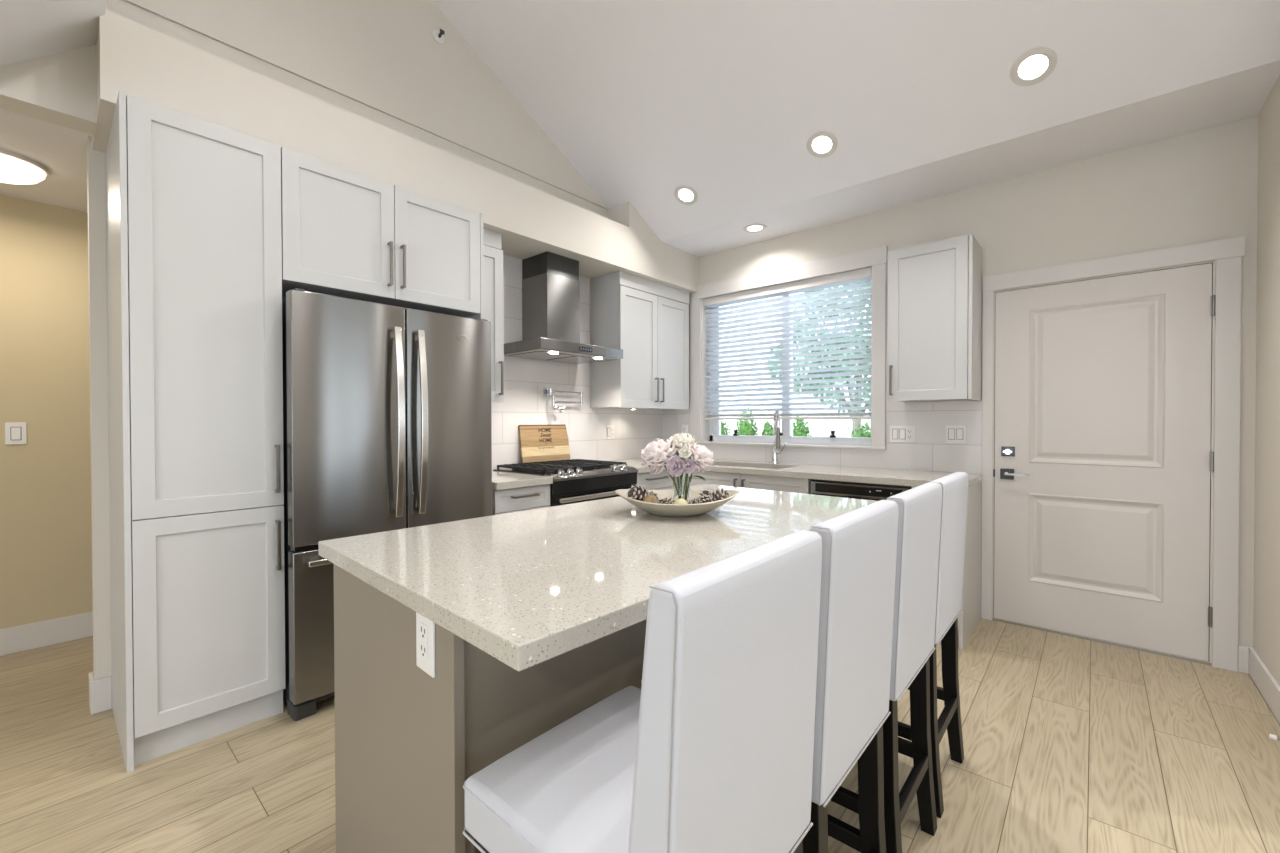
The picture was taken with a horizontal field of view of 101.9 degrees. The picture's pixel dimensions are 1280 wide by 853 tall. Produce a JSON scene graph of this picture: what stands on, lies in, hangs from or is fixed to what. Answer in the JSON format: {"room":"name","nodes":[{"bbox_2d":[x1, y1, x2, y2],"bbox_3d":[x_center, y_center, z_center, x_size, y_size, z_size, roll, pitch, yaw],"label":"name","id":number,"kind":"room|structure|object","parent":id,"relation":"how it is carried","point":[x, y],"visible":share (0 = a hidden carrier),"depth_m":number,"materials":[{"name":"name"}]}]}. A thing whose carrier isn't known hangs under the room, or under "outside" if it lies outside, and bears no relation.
{"room":"kitchen","nodes":[
{"label":"kitchen","id":0,"kind":"room"},
{"bbox_2d":[0,109,91,211],"bbox_3d":[-3.506,-1.296,1.792,1.550,0.130,6.500,0,1,41],"label":"ceiling","id":1,"kind":"structure","parent":0,"point":[62,150],"depth_m":2.37,"materials":[{"name":"paint"}]},
{"bbox_2d":[0,148,47,184],"bbox_3d":[-2.983,-1.194,2.398,0.330,0.090,0.330,0,1,41],"label":"dome light","id":2,"kind":"object","parent":1,"relation":"attached to","point":[15,168],"visible":1,"depth_m":2.40,"materials":[{"name":"glass"}]},
{"bbox_2d":[0,194,92,628],"bbox_3d":[-3.981,-0.015,2.223,0.100,2.500,6.300,0,1,41],"label":"wall","id":3,"kind":"structure","parent":0,"point":[46,525],"depth_m":2.90,"materials":[{"name":"paint"}]},
{"bbox_2d":[5,423,26,444],"bbox_3d":[-3.387,0.038,2.817,0.012,0.118,0.075,0,1,41],"label":"light switch","id":4,"kind":"object","parent":3,"relation":"attached to","point":[15,433],"visible":1,"depth_m":2.82,"materials":[{"name":"white plastic"}]},
{"bbox_2d":[0,612,92,655],"bbox_3d":[-3.936,1.165,2.198,0.014,0.142,6.300,0,1,41],"label":"baseboard","id":5,"kind":"structure","parent":3,"relation":"attached to","point":[30,636],"depth_m":2.90,"materials":[{"name":"paint"}]},
{"bbox_2d":[105,0,608,217],"bbox_3d":[-0.938,-2.510,3.649,0.415,2.050,4.000,0,1,41],"label":"wall","id":6,"kind":"structure","parent":0,"point":[381,62],"depth_m":2.84,"materials":[{"name":"paint"}]},
{"bbox_2d":[0,45,96,135],"bbox_3d":[-3.587,-2.327,0.413,0.135,2.340,4.337,0,1,41],"label":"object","id":7,"kind":"structure","parent":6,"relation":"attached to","point":[59,89],"depth_m":1.94,"materials":[{"name":"paint"}]},
{"bbox_2d":[432,29,444,43],"bbox_3d":[-1.168,-2.291,3.036,0.048,0.072,0.072,0,1,41],"label":"sprinkler head","id":8,"kind":"object","parent":6,"relation":"attached to","point":[438,36],"visible":1,"depth_m":3.04},
{"bbox_2d":[87,136,662,679],"bbox_3d":[-1.031,-0.086,3.710,0.220,2.600,3.975,0,1,41],"label":"wall","id":9,"kind":"structure","parent":0,"point":[525,380],"depth_m":3.66,"materials":[{"name":"tile"}]},
{"bbox_2d":[89,672,111,714],"bbox_3d":[-1.704,1.151,3.042,0.128,0.142,2.089,0,1,41],"label":"baseboard","id":10,"kind":"structure","parent":9,"relation":"attached to","point":[100,690],"depth_m":2.24,"materials":[{"name":"paint"}]},
{"bbox_2d":[92,10,698,292],"bbox_3d":[-0.943,-1.464,3.488,0.630,0.528,3.757,0,1,41],"label":"soffit","id":11,"kind":"object","parent":9,"relation":"attached to","point":[134,59],"depth_m":2.54,"materials":[{"name":"paint"}]},
{"bbox_2d":[281,147,483,319],"bbox_3d":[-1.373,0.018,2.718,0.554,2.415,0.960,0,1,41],"label":"upper cabinet","id":12,"kind":"object","parent":11,"relation":"attached to","point":[347,233],"visible":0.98,"depth_m":2.48,"materials":[{"name":"paint"}]},
{"bbox_2d":[483,228,503,402],"bbox_3d":[-1.046,-0.674,3.232,0.380,1.044,0.254,0,1,41],"label":"upper cabinet","id":13,"kind":"object","parent":9,"relation":"attached to","point":[492,252],"visible":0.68,"depth_m":3.19,"materials":[{"name":"paint"}]},
{"bbox_2d":[543,388,582,412],"bbox_3d":[-0.574,-0.197,3.986,0.103,0.190,0.356,0,1,41],"label":"pot filler","id":14,"kind":"object","parent":9,"relation":"attached to","point":[546,391],"visible":1,"depth_m":3.92,"materials":[{"name":"silver metal"}]},
{"bbox_2d":[504,251,622,363],"bbox_3d":[-0.557,-0.844,3.703,0.492,0.716,0.760,0,1,41],"label":"range hood","id":15,"kind":"object","parent":9,"relation":"attached to","point":[550,281],"visible":0.95,"depth_m":3.64,"materials":[{"name":"silver metal"}]},
{"bbox_2d":[607,425,613,438],"bbox_3d":[-0.250,0.049,4.427,0.012,0.118,0.088,0,1,41],"label":"light switch","id":16,"kind":"object","parent":9,"relation":"attached to","point":[610,428],"visible":1,"depth_m":4.42,"materials":[{"name":"white plastic"}]},
{"bbox_2d":[590,271,689,409],"bbox_3d":[0.031,-0.677,4.462,0.380,1.066,0.917,0,1,41],"label":"upper cabinet","id":17,"kind":"object","parent":9,"relation":"attached to","point":[648,320],"visible":1,"depth_m":4.23,"materials":[{"name":"paint"}]},
{"bbox_2d":[0,0,1279,256],"bbox_3d":[0.124,-2.331,-0.169,6.215,2.335,8.350,0,1,41],"label":"ceiling","id":18,"kind":"structure","parent":0,"point":[724,100],"depth_m":2.78,"materials":[{"name":"paint"}]},
{"bbox_2d":[674,185,697,204],"bbox_3d":[0.333,-1.675,3.759,0.176,0.084,0.158,0,1,41],"label":"recessed light","id":19,"kind":"object","parent":18,"relation":"in","point":[685,194],"visible":1,"depth_m":3.75,"materials":[{"name":"paint"}]},
{"bbox_2d":[743,224,766,232],"bbox_3d":[0.884,-1.522,3.989,0.176,0.006,0.176,0,1,41],"label":"recessed light","id":20,"kind":"object","parent":18,"relation":"in","point":[753,228],"visible":1,"depth_m":3.98,"materials":[{"name":"paint"}]},
{"bbox_2d":[807,131,837,157],"bbox_3d":[1.082,-1.676,3.087,0.176,0.084,0.158,0,1,41],"label":"recessed light","id":21,"kind":"object","parent":18,"relation":"in","point":[821,144],"visible":1,"depth_m":3.08,"materials":[{"name":"paint"}]},
{"bbox_2d":[1010,47,1056,85],"bbox_3d":[1.832,-1.675,2.419,0.176,0.084,0.158,0,1,41],"label":"recessed light","id":22,"kind":"object","parent":18,"relation":"in","point":[1033,66],"visible":1,"depth_m":2.42,"materials":[{"name":"paint"}]},
{"bbox_2d":[0,618,1279,852],"bbox_3d":[-0.536,1.287,0.385,7.900,0.080,8.250,0,1,41],"label":"floor","id":23,"kind":"structure","parent":0,"point":[1071,744],"depth_m":1.86,"materials":[{"name":"brown wood"}]},
{"bbox_2d":[105,91,285,772],"bbox_3d":[-1.897,0.024,2.216,0.682,2.415,0.483,0,1,41],"label":"pantry cabinet","id":24,"kind":"object","parent":23,"relation":"on","point":[194,235],"visible":1,"depth_m":2.00,"materials":[{"name":"paint"}]},
{"bbox_2d":[282,288,491,720],"bbox_3d":[-1.321,0.326,2.652,0.722,1.800,0.932,0,1,41],"label":"refrigerator","id":25,"kind":"object","parent":23,"relation":"on","point":[387,413],"visible":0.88,"depth_m":2.31,"materials":[{"name":"grey metal"}]},
{"bbox_2d":[334,564,646,852],"bbox_3d":[-0.004,0.794,1.872,0.718,0.874,1.768,0,1,43],"label":"kitchen island","id":26,"kind":"object","parent":23,"relation":"on","point":[408,741],"visible":0.27,"depth_m":1.16,"materials":[{"name":"beige paint"}]},
{"bbox_2d":[416,612,434,677],"bbox_3d":[-0.437,0.434,1.054,0.078,0.128,0.008,0,1,43],"label":"wall outlet","id":27,"kind":"object","parent":26,"relation":"attached to","point":[425,628],"visible":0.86,"depth_m":1.04,"materials":[{"name":"white plastic"}]},
{"bbox_2d":[420,622,427,659],"bbox_3d":[-0.438,0.434,1.052,0.034,0.068,0.002,0,1,43],"label":"receptacle","id":28,"kind":"object","parent":27,"relation":"attached to","point":[423,625],"depth_m":1.05,"materials":[{"name":"white plastic"}]},
{"bbox_2d":[318,484,877,670],"bbox_3d":[0.084,0.338,1.783,0.997,0.040,1.828,0,1,43],"label":"island countertop","id":29,"kind":"structure","parent":26,"relation":"on","point":[528,588],"depth_m":1.26,"materials":[{"name":"stone"}]},
{"bbox_2d":[615,489,739,516],"bbox_3d":[0.136,0.276,1.898,0.413,0.082,0.389,0,1,41],"label":"bowl","id":30,"kind":"object","parent":29,"relation":"on","point":[673,510],"visible":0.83,"depth_m":1.79,"materials":[{"name":"ceramic"}]},
{"bbox_2d":[626,484,648,504],"bbox_3d":[-0.007,0.249,1.872,0.080,0.083,0.090,0,1,41],"label":"pine cone","id":31,"kind":"object","parent":30,"relation":"in","point":[638,493],"visible":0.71,"depth_m":1.86,"materials":[{"name":"brown plant"}]},
{"bbox_2d":[642,494,657,502],"bbox_3d":[0.036,0.276,1.875,0.064,0.063,0.064,0,1,41],"label":"ball","id":32,"kind":"object","parent":30,"relation":"in","point":[651,498],"visible":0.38,"depth_m":1.86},
{"bbox_2d":[646,490,658,499],"bbox_3d":[0.037,0.272,1.944,0.063,0.065,0.070,0,1,41],"label":"pine cone","id":33,"kind":"object","parent":30,"relation":"in","point":[651,492],"visible":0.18,"depth_m":1.94,"materials":[{"name":"brown plant"}]},
{"bbox_2d":[656,499,669,503],"bbox_3d":[0.079,0.279,1.818,0.053,0.053,0.057,0,1,-17],"label":"pine cone","id":34,"kind":"object","parent":30,"relation":"in","point":[661,501],"visible":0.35,"depth_m":1.81,"materials":[{"name":"brown plant"}]},
{"bbox_2d":[665,497,674,503],"bbox_3d":[0.101,0.281,1.853,0.063,0.058,0.058,0,1,41],"label":"pine cone","id":35,"kind":"object","parent":30,"relation":"in","point":[670,498],"visible":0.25,"depth_m":1.85,"materials":[{"name":"brown plant"}]},
{"bbox_2d":[674,498,687,503],"bbox_3d":[0.141,0.276,1.800,0.052,0.052,0.052,0,1,41],"label":"ball","id":36,"kind":"object","parent":30,"relation":"in","point":[678,501],"visible":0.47,"depth_m":1.78,"materials":[{"name":"beige"}]},
{"bbox_2d":[673,476,689,501],"bbox_3d":[0.152,0.245,1.897,0.062,0.125,0.062,0,1,41],"label":"flower vase","id":37,"kind":"object","parent":30,"relation":"in","point":[682,491],"visible":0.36,"depth_m":1.87,"materials":[{"name":"clear glass"}]},
{"bbox_2d":[640,438,676,479],"bbox_3d":[0.068,0.169,1.897,0.149,0.256,0.145,-1,1,-43],"label":"peony","id":38,"kind":"object","parent":37,"relation":"in","point":[657,453],"visible":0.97,"depth_m":1.86,"materials":[{"name":"pink plant"}]},
{"bbox_2d":[666,456,684,485],"bbox_3d":[0.126,0.200,1.845,0.069,0.193,0.073,0,1,-13],"label":"bloom","id":39,"kind":"object","parent":37,"relation":"in","point":[675,467],"visible":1,"depth_m":1.84,"materials":[{"name":"purple plant"}]},
{"bbox_2d":[670,432,694,458],"bbox_3d":[0.155,0.158,1.924,0.108,0.275,0.111,0,1,41],"label":"rose","id":40,"kind":"object","parent":37,"relation":"in","point":[681,440],"visible":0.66,"depth_m":1.89,"materials":[{"name":"beige plant"}]},
{"bbox_2d":[679,446,691,476],"bbox_3d":[0.154,0.183,1.858,0.044,0.228,0.086,0,1,-16],"label":"bloom","id":41,"kind":"object","parent":37,"relation":"in","point":[685,452],"visible":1,"depth_m":1.83,"materials":[{"name":"beige plant"}]},
{"bbox_2d":[682,458,696,485],"bbox_3d":[0.166,0.201,1.851,0.054,0.193,0.080,0,1,-26],"label":"bloom","id":42,"kind":"object","parent":37,"relation":"in","point":[690,466],"visible":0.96,"depth_m":1.83,"materials":[{"name":"purple plant"}]},
{"bbox_2d":[690,475,704,481],"bbox_3d":[0.195,0.237,1.889,0.088,0.119,0.026,0,1,26],"label":"leaf","id":43,"kind":"object","parent":37,"relation":"in","point":[701,477],"visible":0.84,"depth_m":1.89,"materials":[{"name":"green plant"}]},
{"bbox_2d":[682,442,714,479],"bbox_3d":[0.213,0.175,1.890,0.124,0.243,0.127,0,1,41],"label":"peony","id":44,"kind":"object","parent":37,"relation":"in","point":[701,455],"visible":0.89,"depth_m":1.85,"materials":[{"name":"pink plant"}]},
{"bbox_2d":[687,497,701,503],"bbox_3d":[0.197,0.280,1.854,0.062,0.060,0.057,0,1,-1],"label":"pine cone","id":45,"kind":"object","parent":30,"relation":"in","point":[693,500],"visible":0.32,"depth_m":1.85,"materials":[{"name":"brown plant"}]},
{"bbox_2d":[697,489,711,501],"bbox_3d":[0.242,0.267,1.909,0.065,0.072,0.066,0,1,41],"label":"pine cone","id":46,"kind":"object","parent":30,"relation":"in","point":[704,492],"visible":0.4,"depth_m":1.91,"materials":[{"name":"brown plant"}]},
{"bbox_2d":[699,495,712,502],"bbox_3d":[0.233,0.272,1.843,0.053,0.059,0.057,0,1,41],"label":"pine cone","id":47,"kind":"object","parent":30,"relation":"in","point":[706,498],"visible":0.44,"depth_m":1.83,"materials":[{"name":"brown plant"}]},
{"bbox_2d":[710,487,729,505],"bbox_3d":[0.289,0.252,1.870,0.072,0.067,0.065,0,1,41],"label":"pine cone","id":48,"kind":"object","parent":30,"relation":"in","point":[718,495],"visible":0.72,"depth_m":1.86,"materials":[{"name":"brown plant"}]},
{"bbox_2d":[492,484,549,514],"bbox_3d":[-0.894,0.783,3.207,0.669,0.873,0.390,0,1,41],"label":"base cabinet","id":49,"kind":"object","parent":23,"relation":"on","point":[511,500],"visible":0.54,"depth_m":2.99,"materials":[{"name":"paint"}]},
{"bbox_2d":[492,470,552,489],"bbox_3d":[-0.898,0.326,3.206,0.648,0.040,0.390,0,1,41],"label":"countertop","id":50,"kind":"structure","parent":49,"relation":"on","point":[501,480],"depth_m":3.05,"materials":[{"name":"stone"}]},
{"bbox_2d":[493,459,637,506],"bbox_3d":[-0.498,0.692,3.634,0.685,0.864,0.772,0,1,41],"label":"gas range","id":51,"kind":"object","parent":23,"relation":"on","point":[574,480],"visible":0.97,"depth_m":3.42,"materials":[{"name":"black metal"}]},
{"bbox_2d":[518,424,569,462],"bbox_3d":[-0.707,0.123,3.870,0.060,0.274,0.444,0,1,41],"label":"cutting board","id":52,"kind":"object","parent":51,"relation":"on","point":[538,443],"visible":0.99,"depth_m":3.85,"materials":[{"name":"brown wood"}]},
{"bbox_2d":[493,465,620,475],"bbox_3d":[-0.547,0.310,3.672,0.558,0.037,0.772,0,1,41],"label":"cooktop","id":53,"kind":"object","parent":51,"relation":"in","point":[505,469],"depth_m":3.43,"materials":[{"name":"black metal"}]},
{"bbox_2d":[549,484,635,506],"bbox_3d":[-0.277,0.708,3.441,0.097,0.575,0.760,0,1,41],"label":"oven","id":54,"kind":"object","parent":51,"relation":"in","point":[608,491],"depth_m":3.34,"materials":[{"name":"metal"}]},
{"bbox_2d":[463,530,821,852],"bbox_3d":[0.009,0.711,0.890,0.458,1.060,0.431,0,1,41],"label":"counter stool","id":55,"kind":"object","parent":23,"relation":"on","point":[714,748],"visible":1,"depth_m":0.74,"materials":[{"name":"white leather"}]},
{"bbox_2d":[634,470,673,489],"bbox_3d":[-0.096,0.772,4.119,0.669,0.873,0.483,0,1,41],"label":"base cabinet","id":56,"kind":"object","parent":23,"relation":"on","point":[661,481],"visible":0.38,"depth_m":3.91,"materials":[{"name":"paint"}]},
{"bbox_2d":[683,471,810,493],"bbox_3d":[0.911,0.772,3.949,1.015,0.873,0.656,0,1,41],"label":"base cabinet","id":57,"kind":"object","parent":23,"relation":"on","point":[785,484],"visible":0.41,"depth_m":3.66,"materials":[{"name":"paint"}]},
{"bbox_2d":[612,457,981,486],"bbox_3d":[0.829,0.317,3.712,2.580,0.040,1.098,0,1,41],"label":"countertop","id":58,"kind":"structure","parent":57,"relation":"on","point":[900,477],"depth_m":3.45,"materials":[{"name":"stone"}]},
{"bbox_2d":[771,410,785,463],"bbox_3d":[1.089,0.082,4.038,0.097,0.422,0.214,0,1,-1],"label":"kitchen faucet","id":59,"kind":"object","parent":58,"relation":"on","point":[776,437],"visible":1,"depth_m":4.08,"materials":[{"name":"silver metal"}]},
{"bbox_2d":[641,500,897,852],"bbox_3d":[0.310,0.707,1.234,0.458,1.060,0.431,0,1,41],"label":"counter stool","id":60,"kind":"object","parent":23,"relation":"on","point":[858,570],"visible":0.38,"depth_m":1.04,"materials":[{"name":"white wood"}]},
{"bbox_2d":[810,479,911,500],"bbox_3d":[1.522,0.778,3.407,0.606,0.868,0.610,0,1,41],"label":"dishwasher","id":61,"kind":"object","parent":23,"relation":"on","point":[855,490],"visible":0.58,"depth_m":3.20,"materials":[{"name":"grey metal"}]},
{"bbox_2d":[827,482,941,852],"bbox_3d":[0.618,0.703,1.586,0.458,1.060,0.431,0,1,41],"label":"counter stool","id":62,"kind":"object","parent":23,"relation":"on","point":[919,508],"visible":0.44,"depth_m":1.40,"materials":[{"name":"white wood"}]},
{"bbox_2d":[898,472,967,817],"bbox_3d":[0.906,0.699,1.915,0.458,1.060,0.431,0,1,41],"label":"counter stool","id":63,"kind":"object","parent":23,"relation":"on","point":[954,485],"visible":0.45,"depth_m":1.75,"materials":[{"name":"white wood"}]},
{"bbox_2d":[912,481,981,649],"bbox_3d":[1.864,0.778,3.139,0.256,0.874,0.621,0,1,41],"label":"end panel","id":64,"kind":"object","parent":23,"relation":"on","point":[969,617],"visible":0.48,"depth_m":3.03,"materials":[{"name":"paint"}]},
{"bbox_2d":[811,479,911,493],"bbox_3d":[1.539,0.728,3.425,0.606,0.768,0.560,0,1,41],"label":"control panel","id":65,"kind":"object","parent":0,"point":[869,484],"depth_m":3.20,"materials":[{"name":"black metal"}]},
{"bbox_2d":[663,115,1257,662],"bbox_3d":[2.615,-1.161,3.000,6.630,4.750,0.208,0,1,41],"label":"wall","id":66,"kind":"structure","parent":0,"point":[1199,186],"depth_m":3.02,"materials":[{"name":"paint"}]},
{"bbox_2d":[682,425,687,433],"bbox_3d":[0.413,0.043,4.798,0.072,0.118,0.008,0,1,41],"label":"wall outlet","id":67,"kind":"object","parent":66,"relation":"attached to","point":[684,427],"visible":0.58,"depth_m":4.79,"materials":[{"name":"white plastic"}]},
{"bbox_2d":[701,266,872,446],"bbox_3d":[1.168,-0.511,4.264,1.480,1.304,0.174,0,1,41],"label":"window","id":68,"kind":"structure","parent":66,"relation":"in","point":[787,424],"depth_m":4.49,"materials":[{"name":"plastic"}]},
{"bbox_2d":[703,267,871,419],"bbox_3d":[1.139,-0.602,4.230,1.446,1.090,0.072,0,1,41],"label":"window blind","id":69,"kind":"object","parent":68,"relation":"attached to","point":[861,275],"visible":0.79,"depth_m":4.16,"materials":[{"name":"paint"}]},
{"bbox_2d":[690,246,886,446],"bbox_3d":[1.095,-0.562,4.196,1.685,1.408,0.022,0,1,41],"label":"trim","id":70,"kind":"structure","parent":66,"relation":"attached to","point":[876,257],"depth_m":3.92,"materials":[{"name":"paint"}]},
{"bbox_2d":[694,441,885,449],"bbox_3d":[1.132,0.149,4.243,1.685,0.016,0.140,0,1,41],"label":"window sill","id":71,"kind":"structure","parent":66,"relation":"attached to","point":[707,442],"depth_m":4.09,"materials":[{"name":"paint"}]},
{"bbox_2d":[890,425,915,442],"bbox_3d":[1.808,0.052,3.575,0.165,0.118,0.012,0,1,41],"label":"light switch","id":72,"kind":"object","parent":66,"relation":"attached to","point":[898,433],"visible":1,"depth_m":3.57,"materials":[{"name":"white plastic"}]},
{"bbox_2d":[907,429,911,438],"bbox_3d":[1.841,0.052,3.544,0.034,0.068,0.002,0,1,41],"label":"receptacle","id":73,"kind":"object","parent":72,"relation":"attached to","point":[909,431],"depth_m":3.54,"materials":[{"name":"white plastic"}]},
{"bbox_2d":[887,234,981,400],"bbox_3d":[1.858,-0.641,3.283,0.460,0.956,0.387,0,1,41],"label":"upper cabinet","id":74,"kind":"object","parent":66,"relation":"attached to","point":[935,288],"visible":1,"depth_m":3.16,"materials":[{"name":"paint"}]},
{"bbox_2d":[945,425,965,442],"bbox_3d":[2.047,0.050,3.366,0.117,0.118,0.012,0,1,41],"label":"light switch","id":75,"kind":"object","parent":66,"relation":"attached to","point":[953,433],"visible":1,"depth_m":3.37,"materials":[{"name":"white plastic"}]},
{"bbox_2d":[992,618,1211,665],"bbox_3d":[2.598,1.208,2.993,0.931,0.012,0.124,0,1,41],"label":"trim","id":76,"kind":"structure","parent":66,"relation":"attached to","point":[999,620],"depth_m":2.90,"materials":[{"name":"wood"}]},
{"bbox_2d":[993,263,1214,661],"bbox_3d":[2.562,0.184,2.936,0.938,2.037,0.099,0,1,41],"label":"door","id":77,"kind":"structure","parent":66,"relation":"in","point":[1104,458],"depth_m":2.90,"materials":[{"name":"paint"},{"name":"brushed nickel"}]},
{"bbox_2d":[981,236,1245,671],"bbox_3d":[2.606,0.187,2.996,0.928,2.055,0.149,0,1,41],"label":"door frame","id":78,"kind":"structure","parent":66,"relation":"attached to","point":[1210,261],"depth_m":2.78,"materials":[{"name":"paint"}]},
{"bbox_2d":[1238,645,1248,673],"bbox_3d":[2.984,1.152,2.567,0.036,0.132,0.014,0,1,41],"label":"baseboard","id":79,"kind":"structure","parent":66,"relation":"attached to","point":[1243,651],"depth_m":2.56,"materials":[{"name":"paint"}]},
{"bbox_2d":[1253,76,1279,685],"bbox_3d":[2.603,-1.151,1.990,0.100,4.750,1.344,0,1,41],"label":"wall","id":80,"kind":"structure","parent":0,"point":[1266,611],"depth_m":2.35,"materials":[{"name":"paint"}]},
{"bbox_2d":[1249,647,1279,723],"bbox_3d":[2.565,1.158,2.050,0.014,0.132,1.344,0,1,41],"label":"baseboard","id":81,"kind":"structure","parent":80,"relation":"attached to","point":[1265,682],"depth_m":2.31,"materials":[{"name":"paint"}]},
{"bbox_2d":[1269,734,1279,740],"bbox_3d":[2.398,1.166,1.928,0.076,0.021,0.021,0,1,41],"label":"door stop","id":82,"kind":"object","parent":80,"relation":"attached to","point":[1271,736],"visible":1,"depth_m":1.94,"materials":[{"name":"silver"}]},
{"label":"outside","id":83,"kind":"structure","parent":0,"visible":0},
{"bbox_3d":[14.578,1.252,16.659,60.000,0.100,35.750,0,1,41],"label":"ground","id":84,"kind":"structure","parent":83,"visible":0},
{"bbox_2d":[721,420,730,434],"bbox_3d":[1.202,0.605,7.597,0.385,1.451,0.375,-1,1,-37],"label":"cypress shrub","id":85,"kind":"object","parent":84,"relation":"on","point":[723,424],"visible":0.05,"depth_m":7.57,"materials":[{"name":"green plant"}]},
{"bbox_2d":[736,407,758,435],"bbox_3d":[1.495,0.525,7.337,0.429,1.616,0.422,0,1,-16],"label":"cypress shrub","id":86,"kind":"object","parent":84,"relation":"on","point":[745,426],"visible":0.16,"depth_m":7.26,"materials":[{"name":"green plant"}]},
{"bbox_2d":[761,420,773,435],"bbox_3d":[1.764,0.618,7.105,0.307,1.433,0.299,0,1,41],"label":"cypress shrub","id":87,"kind":"object","parent":84,"relation":"on","point":[769,431],"visible":0.12,"depth_m":7.07,"materials":[{"name":"green plant"}]},
{"bbox_2d":[721,286,862,436],"bbox_3d":[1.854,-2.644,16.290,9.100,7.750,6.000,0,1,41],"label":"house","id":88,"kind":"structure","parent":84,"relation":"on","point":[770,386],"depth_m":12.37,"materials":[{"name":"white"}]},
{"bbox_2d":[722,410,870,436],"bbox_3d":[0.002,0.492,10.632,14.000,1.600,0.130,0,1,41],"label":"fence","id":89,"kind":"object","parent":84,"relation":"on","point":[815,426],"visible":0.07,"depth_m":8.15,"materials":[{"name":"white"}]},
{"bbox_2d":[793,416,811,436],"bbox_3d":[2.099,0.593,6.806,0.392,1.488,0.370,0,1,41],"label":"cypress shrub","id":90,"kind":"object","parent":84,"relation":"on","point":[799,431],"visible":0.12,"depth_m":6.75,"materials":[{"name":"green plant"}]},
{"bbox_2d":[767,281,870,436],"bbox_3d":[3.005,-0.531,7.057,2.651,3.732,1.660,0,1,41],"label":"tree","id":91,"kind":"object","parent":84,"relation":"on","point":[855,421],"visible":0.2,"depth_m":7.05,"materials":[{"name":"green plant"}]},
{"bbox_2d":[851,422,870,437],"bbox_3d":[2.695,0.638,6.280,0.442,1.406,0.445,0,1,41],"label":"cypress shrub","id":92,"kind":"object","parent":84,"relation":"on","point":[862,434],"visible":0.09,"depth_m":6.25,"materials":[{"name":"green plant"}]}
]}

